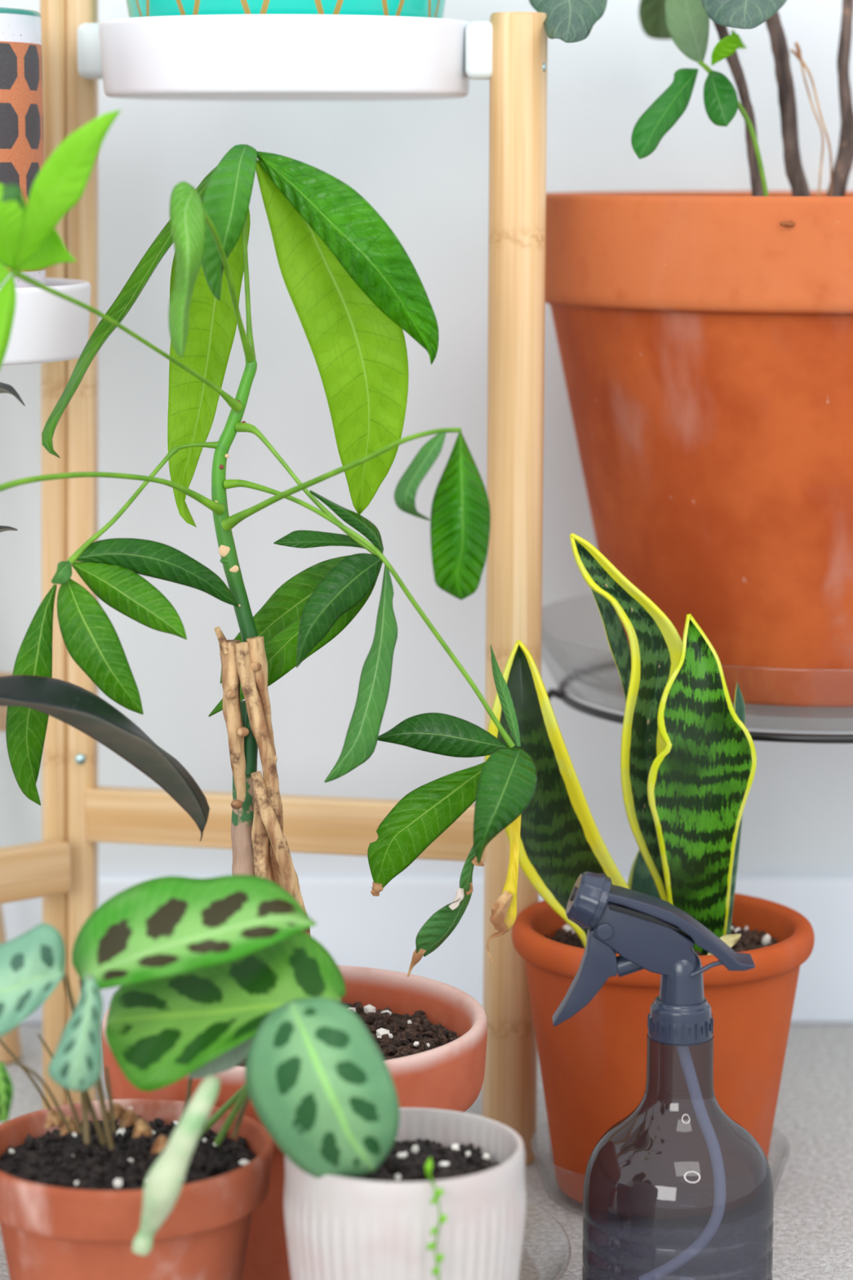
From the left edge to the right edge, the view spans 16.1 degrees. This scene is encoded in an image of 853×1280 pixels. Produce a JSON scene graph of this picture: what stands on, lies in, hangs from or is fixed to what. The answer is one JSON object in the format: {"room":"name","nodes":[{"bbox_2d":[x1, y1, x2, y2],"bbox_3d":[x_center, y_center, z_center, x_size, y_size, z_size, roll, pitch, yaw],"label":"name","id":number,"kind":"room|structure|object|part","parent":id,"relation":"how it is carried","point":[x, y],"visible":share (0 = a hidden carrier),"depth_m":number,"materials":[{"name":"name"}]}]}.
{"room":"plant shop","nodes":[
{"label":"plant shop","id":0,"kind":"room"},
{"bbox_2d":[0,0,852,875],"bbox_3d":[0.000,-0.915,2.078,5.000,2.400,0.100,0,9,0],"label":"wall","id":1,"kind":"structure","parent":0,"point":[422,165],"depth_m":2.15,"materials":[{"name":"paint"}]},
{"bbox_2d":[1,875,852,1023],"bbox_3d":[0.000,0.225,2.200,5.000,0.109,0.014,0,9,0],"label":"baseboard","id":2,"kind":"structure","parent":1,"relation":"attached to","point":[357,927],"depth_m":2.19,"materials":[{"name":"white paint"}]},
{"bbox_2d":[0,1023,852,1279],"bbox_3d":[0.000,0.568,0.697,5.000,0.100,3.200,0,9,0],"label":"floor","id":3,"kind":"structure","parent":0,"point":[813,1217],"depth_m":1.88,"materials":[{"name":"carpet"}]},
{"bbox_2d":[0,382,209,841],"bbox_3d":[-0.258,0.093,1.594,0.287,0.560,0.159,0,9,0],"label":"rubber plant","id":4,"kind":"object","parent":3,"relation":"on","point":[74,705],"visible":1,"depth_m":1.56,"materials":[{"name":"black plant"}]},
{"bbox_2d":[0,874,399,1279],"bbox_3d":[-0.123,0.253,1.472,0.221,0.282,0.187,0,9,0],"label":"plant","id":5,"kind":"object","parent":3,"relation":"on","point":[211,974],"visible":1,"depth_m":1.43,"materials":[{"name":"plant"}]},
{"bbox_3d":[-0.149,0.319,1.503,0.147,0.142,0.147,0,9,0],"label":"pot","id":6,"kind":"part","parent":5,"relation":"part of","materials":[{"name":"ceramic"}]},
{"bbox_2d":[0,0,547,1165],"bbox_3d":[-0.183,-0.096,1.891,0.509,0.844,0.388,0,9,0],"label":"plant stand","id":7,"kind":"object","parent":3,"relation":"on","point":[230,57],"visible":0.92,"depth_m":1.84,"materials":[{"name":"beige wood"}]},
{"bbox_3d":[-0.301,0.040,2.008,0.017,0.040,0.122,3,-1,16],"label":"rail","id":8,"kind":"part","parent":7,"relation":"part of","materials":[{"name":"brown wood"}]},
{"bbox_3d":[-0.350,-0.122,2.059,0.135,0.844,0.034,1,9,8],"label":"post","id":9,"kind":"part","parent":7,"relation":"part of","materials":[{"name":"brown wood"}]},
{"bbox_2d":[0,7,45,288],"bbox_3d":[-0.311,-0.270,1.780,0.170,0.196,0.170,0,9,0],"label":"planter pot","id":10,"kind":"object","parent":7,"relation":"in","point":[21,119],"visible":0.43,"depth_m":1.74,"materials":[{"name":"orange ceramic"}]},
{"bbox_3d":[-0.327,0.157,1.881,0.235,0.033,0.018,-7,11,-37],"label":"rail","id":11,"kind":"part","parent":7,"relation":"part of","materials":[{"name":"brown wood"}]},
{"bbox_3d":[-0.239,-0.071,1.943,0.031,0.774,0.018,0,9,0],"label":"post","id":12,"kind":"part","parent":7,"relation":"part of","materials":[{"name":"brown wood"}]},
{"bbox_3d":[-0.221,-0.071,1.946,0.031,0.774,0.026,0,9,0],"label":"post","id":13,"kind":"part","parent":7,"relation":"part of","materials":[{"name":"brown wood"}]},
{"bbox_3d":[-0.090,0.117,1.922,0.273,0.034,0.017,2,9,19],"label":"rail","id":14,"kind":"part","parent":7,"relation":"part of","materials":[{"name":"brown wood"}]},
{"bbox_2d":[125,0,445,17],"bbox_3d":[-0.085,-0.389,1.827,0.199,0.110,0.199,0,9,0],"label":"plant pot","id":15,"kind":"object","parent":7,"relation":"in","point":[135,8],"visible":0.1,"depth_m":1.75,"materials":[{"name":"teal ceramic"}]},
{"bbox_3d":[0.053,-0.022,1.849,0.037,0.708,0.034,0,9,0],"label":"post","id":16,"kind":"part","parent":7,"relation":"part of","materials":[{"name":"brown wood"}]},
{"bbox_2d":[283,1107,526,1279],"bbox_3d":[-0.011,0.314,1.467,0.117,0.162,0.117,5,10,31],"label":"ribbed planter","id":17,"kind":"object","parent":3,"relation":"on","point":[447,1201],"visible":0.86,"depth_m":1.42,"materials":[{"name":"ceramic"}]},
{"bbox_2d":[531,1145,790,1213],"bbox_3d":[0.142,0.321,1.842,0.158,0.030,0.158,0,9,0],"label":"saucer","id":18,"kind":"object","parent":3,"relation":"on","point":[789,1145],"visible":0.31,"depth_m":1.83,"materials":[{"name":"clear plastic"}]},
{"bbox_2d":[484,533,814,1204],"bbox_3d":[0.142,0.132,1.813,0.182,0.407,0.182,4,10,23],"label":"potted snake plant","id":19,"kind":"object","parent":18,"relation":"on","point":[688,756],"visible":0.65,"depth_m":1.76,"materials":[{"name":"green plant"}]},
{"bbox_3d":[0.142,0.251,1.831,0.182,0.166,0.182,0,9,0],"label":"pot","id":20,"kind":"part","parent":19,"relation":"part of","materials":[{"name":"ceramic"}]},
{"bbox_2d":[552,871,773,1279],"bbox_3d":[0.134,0.246,1.614,0.106,0.250,0.102,8,12,42],"label":"spray bottle","id":21,"kind":"object","parent":3,"relation":"on","point":[677,1188],"visible":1,"depth_m":1.59,"materials":[{"name":"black plastic"}]},
{"bbox_2d":[546,660,852,743],"bbox_3d":[0.229,0.167,2.003,0.380,0.281,0.337,0,9,0],"label":"wire plant stand","id":22,"kind":"object","parent":3,"relation":"on","point":[558,693],"visible":0.34,"depth_m":1.89,"materials":[{"name":"black metal"}]},
{"bbox_3d":[0.065,0.170,1.979,0.053,0.281,0.006,-1,9,-7],"label":"leg","id":23,"kind":"part","parent":22,"relation":"part of","materials":[{"name":"black metal"}]},
{"bbox_2d":[541,595,813,718],"bbox_3d":[0.252,0.010,1.977,0.374,0.044,0.374,0,9,0],"label":"saucer","id":24,"kind":"object","parent":22,"relation":"on","point":[582,596],"visible":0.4,"depth_m":1.94,"materials":[{"name":"clear plastic"}]},
{"bbox_2d":[528,0,852,707],"bbox_3d":[0.249,-0.207,1.943,0.379,0.465,0.374,0,9,0],"label":"fig tree","id":25,"kind":"object","parent":24,"relation":"on","point":[704,339],"visible":0.94,"depth_m":1.82,"materials":[{"name":"ceramic"}]},
{"bbox_3d":[0.252,-0.131,1.955,0.368,0.312,0.368,0,9,0],"label":"pot","id":26,"kind":"part","parent":25,"relation":"part of","materials":[{"name":"ceramic"}]},
{"bbox_3d":[0.187,-0.300,1.844,0.049,0.105,0.010,-2,9,-14],"label":"stem","id":27,"kind":"part","parent":25,"relation":"part of","materials":[{"name":"green plant"}]},
{"bbox_3d":[0.195,-0.331,1.897,0.053,0.180,0.017,-4,10,-25],"label":"stem","id":28,"kind":"part","parent":25,"relation":"part of","materials":[{"name":"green plant"}]},
{"bbox_3d":[0.225,-0.341,1.920,0.050,0.193,0.014,0,9,0],"label":"stem","id":29,"kind":"part","parent":25,"relation":"part of","materials":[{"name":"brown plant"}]},
{"bbox_3d":[0.265,-0.339,1.941,0.021,0.183,0.011,0,9,0],"label":"stem","id":30,"kind":"part","parent":25,"relation":"part of","materials":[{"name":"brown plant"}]},
{"bbox_3d":[0.276,-0.349,1.942,0.035,0.156,0.014,0,9,0],"label":"stem","id":31,"kind":"part","parent":25,"relation":"part of","materials":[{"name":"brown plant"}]},
{"bbox_3d":[-0.069,0.349,1.695,0.300,0.020,0.300,0,9,0],"label":"saucer","id":32,"kind":"object","parent":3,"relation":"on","visible":0},
{"bbox_2d":[0,109,537,1279],"bbox_3d":[-0.112,0.045,1.605,0.318,0.639,0.258,-4,10,-23],"label":"tree","id":33,"kind":"object","parent":32,"relation":"on","point":[353,287],"visible":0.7,"depth_m":1.61,"materials":[{"name":"plant"}]},
{"bbox_3d":[-0.073,0.280,1.684,0.213,0.149,0.213,0,9,0],"label":"pot","id":34,"kind":"part","parent":33,"relation":"part of","materials":[{"name":"ceramic"}]}
]}

